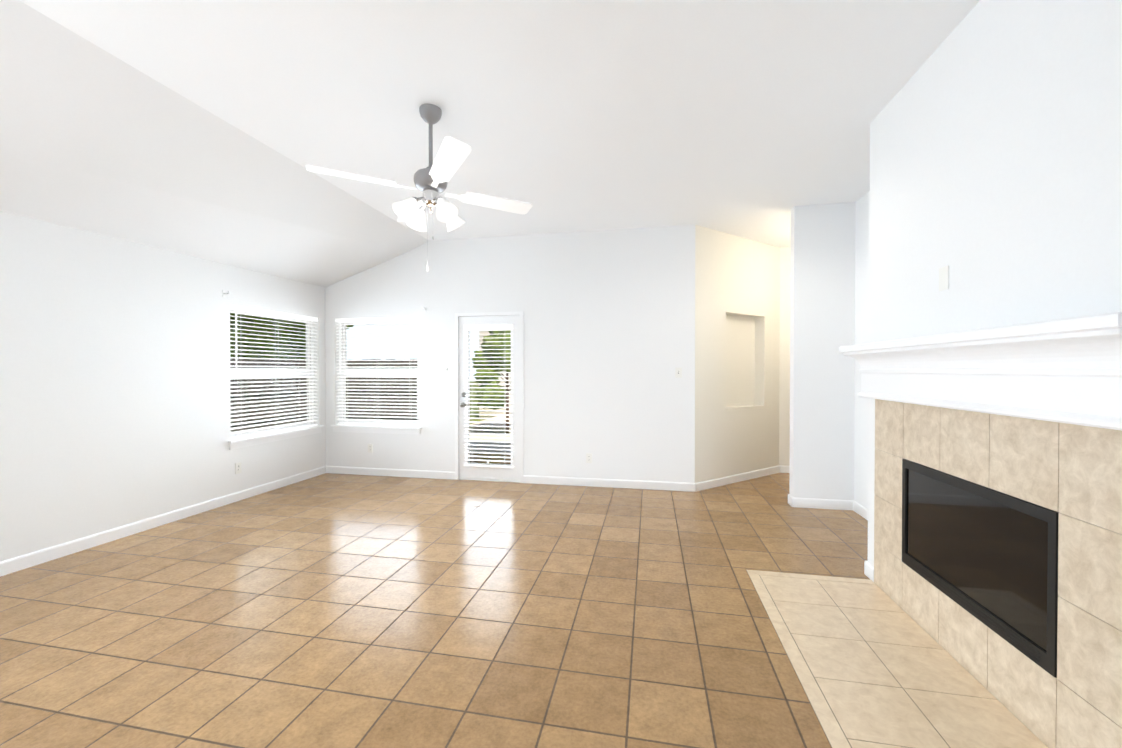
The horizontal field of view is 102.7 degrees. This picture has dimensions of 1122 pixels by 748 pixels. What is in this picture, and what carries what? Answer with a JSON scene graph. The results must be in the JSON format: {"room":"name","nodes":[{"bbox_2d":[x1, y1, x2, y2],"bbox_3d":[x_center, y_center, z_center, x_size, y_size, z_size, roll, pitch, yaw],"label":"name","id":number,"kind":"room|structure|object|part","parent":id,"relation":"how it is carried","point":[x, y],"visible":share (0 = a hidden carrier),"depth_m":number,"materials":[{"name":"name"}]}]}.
{"room":"living room","nodes":[
{"label":"living room","id":0,"kind":"room"},
{"bbox_2d":[0,211,325,561],"bbox_3d":[-4.013,-0.274,1.911,0.150,3.250,8.600,0,1,11],"label":"wall","id":1,"kind":"structure","parent":0,"point":[115,398],"depth_m":3.64,"materials":[{"name":"paint"}]},
{"bbox_2d":[0,466,325,576],"bbox_3d":[-3.933,1.304,1.909,0.013,0.094,8.300,0,1,11],"label":"baseboard","id":2,"kind":"structure","parent":1,"relation":"attached to","point":[15,564],"depth_m":3.76,"materials":[{"name":"paint"}]},
{"bbox_2d":[235,462,241,473],"bbox_3d":[-3.381,0.987,4.703,0.007,0.114,0.070,0,1,11],"label":"electrical outlet","id":3,"kind":"object","parent":1,"relation":"attached to","point":[238,469],"visible":1,"depth_m":4.70,"materials":[{"name":"white plastic"}]},
{"bbox_2d":[230,310,313,436],"bbox_3d":[-3.388,-0.013,5.256,0.065,1.430,1.260,0,1,11],"label":"window","id":4,"kind":"structure","parent":1,"relation":"in","point":[292,375],"depth_m":5.46,"materials":[{"name":"white plastic"}]},
{"bbox_2d":[230,304,317,439],"bbox_3d":[-3.313,-0.025,5.241,0.064,1.402,1.248,0,1,11],"label":"window blind","id":5,"kind":"object","parent":4,"relation":"attached to","point":[236,308],"visible":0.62,"depth_m":5.14,"materials":[{"name":"white plastic"}]},
{"bbox_2d":[228,425,323,449],"bbox_3d":[-3.297,0.726,5.245,0.120,0.092,1.330,0,1,11],"label":"window sill","id":6,"kind":"structure","parent":1,"relation":"attached to","point":[259,439],"depth_m":5.11,"materials":[{"name":"paint"}]},
{"bbox_2d":[0,453,869,747],"bbox_3d":[0.052,1.412,1.783,8.680,0.120,10.400,0,1,11],"label":"floor","id":7,"kind":"structure","parent":0,"point":[344,611],"depth_m":2.43,"materials":[{"name":"tile"}]},
{"bbox_2d":[746,570,1047,747],"bbox_3d":[1.465,1.347,2.099,0.768,0.004,1.830,0,1,11],"label":"hearth","id":8,"kind":"object","parent":7,"relation":"on","point":[873,664],"visible":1,"depth_m":2.02,"materials":[{"name":"beige tile"}]},
{"bbox_2d":[839,312,1121,747],"bbox_3d":[1.770,0.587,2.088,0.192,1.525,1.820,0,1,11],"label":"fireplace surround","id":9,"kind":"object","parent":7,"relation":"on","point":[998,521],"visible":1,"depth_m":1.74,"materials":[{"name":"beige tile"}]},
{"bbox_3d":[1.857,0.771,2.072,0.005,0.478,0.920,0,1,11],"label":"fireplace firebox glass","id":10,"kind":"part","parent":9,"relation":"part of","materials":[{"name":"black glass"}]},
{"bbox_3d":[1.854,0.780,2.072,0.018,0.586,0.986,0,1,11],"label":"fireplace firebox frame","id":11,"kind":"part","parent":9,"relation":"part of","materials":[{"name":"black metal"}]},
{"bbox_2d":[839,312,1121,430],"bbox_3d":[1.770,-0.010,2.082,0.192,0.330,1.820,0,1,11],"label":"mantel shelf","id":12,"kind":"object","parent":9,"relation":"attached to","point":[1068,371],"depth_m":1.65,"materials":[{"name":"paint"}]},
{"bbox_2d":[0,0,979,286],"bbox_3d":[0.052,-1.455,1.758,8.680,1.184,10.400,0,1,11],"label":"ceiling","id":13,"kind":"structure","parent":0,"point":[206,128],"depth_m":2.76,"materials":[{"name":"paint"}]},
{"bbox_2d":[306,104,531,270],"bbox_3d":[-0.832,-1.156,2.824,1.056,1.000,1.042,0,1,17],"label":"fan","id":14,"kind":"object","parent":13,"relation":"hanging from","point":[431,181],"visible":1,"depth_m":2.75,"materials":[{"name":"grey metal"}]},
{"bbox_2d":[325,225,694,482],"bbox_3d":[-0.797,-0.305,5.581,4.730,3.250,0.150,0,1,11],"label":"wall","id":15,"kind":"structure","parent":0,"point":[609,331],"depth_m":5.34,"materials":[{"name":"paint"}]},
{"bbox_2d":[368,444,372,452],"bbox_3d":[-2.485,0.967,5.846,0.070,0.114,0.007,0,1,11],"label":"electrical outlet","id":16,"kind":"object","parent":15,"relation":"attached to","point":[370,448],"visible":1,"depth_m":5.84,"materials":[{"name":"white plastic"}]},
{"bbox_2d":[331,424,421,434],"bbox_3d":[-2.397,0.721,5.851,1.280,0.092,0.120,0,1,11],"label":"window sill","id":17,"kind":"structure","parent":15,"relation":"attached to","point":[378,429],"depth_m":5.80,"materials":[{"name":"paint"}]},
{"bbox_2d":[339,321,418,424],"bbox_3d":[-2.379,-0.019,5.935,1.210,1.430,0.065,0,1,11],"label":"window","id":18,"kind":"structure","parent":15,"relation":"in","point":[345,355],"depth_m":5.96,"materials":[{"name":"white plastic"}]},
{"bbox_2d":[335,317,418,426],"bbox_3d":[-2.394,-0.030,5.860,1.198,1.402,0.064,0,1,11],"label":"window blind","id":19,"kind":"object","parent":18,"relation":"attached to","point":[385,319],"visible":0.9,"depth_m":5.85,"materials":[{"name":"white plastic"}]},
{"bbox_2d":[445,365,449,373],"bbox_3d":[-1.427,-0.061,5.623,0.070,0.114,0.016,0,1,11],"label":"light switch","id":20,"kind":"object","parent":15,"relation":"attached to","point":[447,369],"visible":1,"depth_m":5.62,"materials":[{"name":"white plastic"}]},
{"bbox_2d":[455,311,523,482],"bbox_3d":[-0.878,0.281,5.566,0.884,2.077,0.216,0,1,11],"label":"door frame","id":21,"kind":"structure","parent":15,"relation":"attached to","point":[458,315],"depth_m":5.54,"materials":[{"name":"paint"}]},
{"bbox_3d":[-1.219,0.323,5.564,0.064,0.187,0.078,0,1,11],"label":"handle","id":22,"kind":"part","parent":21,"relation":"part of","materials":[{"name":"grey metal"}]},
{"bbox_3d":[-0.879,0.290,5.559,0.560,1.660,0.036,0,1,11],"label":"glass","id":23,"kind":"part","parent":21,"relation":"part of","materials":[{"name":"clear glass"}]},
{"bbox_2d":[459,315,519,480],"bbox_3d":[-0.879,0.292,5.559,0.798,2.012,0.060,0,1,11],"label":"door","id":24,"kind":"structure","parent":15,"relation":"in","point":[490,472],"depth_m":5.54,"materials":[{"name":"paint"}]},
{"bbox_2d":[464,324,513,467],"bbox_3d":[-0.891,0.271,5.500,0.640,1.746,0.057,0,1,11],"label":"door blind","id":25,"kind":"object","parent":24,"relation":"attached to","point":[495,326],"visible":0.98,"depth_m":5.50,"materials":[{"name":"white plastic"}]},
{"bbox_2d":[586,453,591,462],"bbox_3d":[0.330,0.992,5.288,0.070,0.114,0.007,0,1,11],"label":"electrical outlet","id":26,"kind":"object","parent":15,"relation":"attached to","point":[588,457],"visible":1,"depth_m":5.29,"materials":[{"name":"white plastic"}]},
{"bbox_2d":[326,465,853,509],"bbox_3d":[0.809,1.272,5.601,7.880,0.094,1.613,0,1,11],"label":"baseboard","id":27,"kind":"structure","parent":15,"relation":"attached to","point":[632,484],"depth_m":5.32,"materials":[{"name":"paint"}]},
{"bbox_2d":[675,368,681,377],"bbox_3d":[1.330,-0.016,5.077,0.070,0.114,0.016,0,1,11],"label":"light switch","id":28,"kind":"object","parent":15,"relation":"attached to","point":[678,372],"visible":1,"depth_m":5.08,"materials":[{"name":"white plastic"}]},
{"bbox_2d":[695,225,718,482],"bbox_3d":[1.614,-0.303,5.278,0.330,3.250,0.495,0,1,11],"label":"wall","id":29,"kind":"structure","parent":0,"point":[706,239],"depth_m":5.16,"materials":[{"name":"paint"}]},
{"bbox_2d":[719,231,779,477],"bbox_3d":[2.206,-0.305,5.490,0.750,3.250,1.140,0,1,11],"label":"wall","id":30,"kind":"structure","parent":0,"point":[737,327],"depth_m":5.70,"materials":[{"name":"paint"}]},
{"bbox_2d":[779,247,790,465],"bbox_3d":[3.914,-0.308,5.870,2.200,3.250,0.150,0,1,11],"label":"wall","id":31,"kind":"structure","parent":0,"point":[784,415],"depth_m":5.98,"materials":[{"name":"paint"}]},
{"bbox_2d":[789,202,855,499],"bbox_3d":[3.507,-0.294,4.305,2.390,3.250,0.120,0,1,11],"label":"wall","id":32,"kind":"structure","parent":0,"point":[822,325],"depth_m":4.43,"materials":[{"name":"paint"}]},
{"bbox_2d":[854,191,869,508],"bbox_3d":[2.788,-0.288,3.611,0.150,3.250,1.520,0,1,11],"label":"wall","id":33,"kind":"structure","parent":0,"point":[861,337],"depth_m":4.24,"materials":[{"name":"paint"}]},
{"bbox_2d":[853,501,867,519],"bbox_3d":[2.086,1.317,0.505,0.013,0.094,7.887,0,1,11],"label":"baseboard","id":34,"kind":"structure","parent":33,"relation":"attached to","point":[860,510],"depth_m":4.22,"materials":[{"name":"paint"}]},
{"bbox_2d":[868,0,1121,565],"bbox_3d":[2.197,-0.275,1.995,0.680,3.250,1.880,0,1,11],"label":"wall","id":35,"kind":"structure","parent":0,"point":[996,156],"depth_m":1.86,"materials":[{"name":"paint"}]},
{"bbox_2d":[864,561,873,581],"bbox_3d":[2.118,1.303,2.025,0.543,0.094,1.906,0,1,11],"label":"baseboard","id":36,"kind":"structure","parent":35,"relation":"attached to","point":[868,570],"depth_m":2.94,"materials":[{"name":"paint"}]},
{"bbox_2d":[939,265,948,290],"bbox_3d":[1.892,-0.471,2.217,0.006,0.114,0.070,0,1,11],"label":"electrical outlet plate","id":37,"kind":"object","parent":35,"relation":"attached to","point":[943,278],"visible":1,"depth_m":2.21,"materials":[{"name":"white plastic"}]},
{"label":"outside","id":38,"kind":"structure","parent":0,"visible":0},
{"bbox_2d":[470,381,485,423],"bbox_3d":[3.455,1.501,19.256,80.000,0.200,80.000,0,1,11],"label":"ground","id":39,"kind":"structure","parent":38,"point":[474,408],"depth_m":19.88,"materials":[{"name":"green plant"}]},
{"bbox_2d":[230,358,416,431],"bbox_3d":[-6.648,0.605,3.503,4.897,1.865,17.217,0,1,11],"label":"fence","id":40,"kind":"object","parent":39,"relation":"on","point":[267,383],"depth_m":11.79,"materials":[{"name":"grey wood"}]},
{"bbox_2d":[230,313,510,433],"bbox_3d":[-5.833,-2.704,16.776,30.593,8.254,15.976,0,1,11],"label":"tree","id":41,"kind":"object","parent":39,"relation":"on","point":[494,335],"depth_m":12.51,"materials":[{"name":"green plant"}]},
{"bbox_2d":[470,416,510,433],"bbox_3d":[0.618,1.393,12.146,5.800,0.140,2.950,0,1,11],"label":"walkway","id":42,"kind":"structure","parent":39,"relation":"on","point":[491,424],"depth_m":11.57,"materials":[{"name":"concrete"}]},
{"bbox_2d":[470,433,510,454],"bbox_3d":[-0.256,1.431,7.737,5.800,0.140,4.240,0,1,11],"label":"patio","id":43,"kind":"structure","parent":39,"relation":"on","point":[489,443],"depth_m":8.73,"materials":[{"name":"concrete"}]},
{"bbox_2d":[479,331,510,417],"bbox_3d":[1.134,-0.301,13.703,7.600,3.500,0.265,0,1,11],"label":"neighbor house","id":44,"kind":"structure","parent":39,"relation":"on","point":[501,382],"depth_m":14.24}
]}

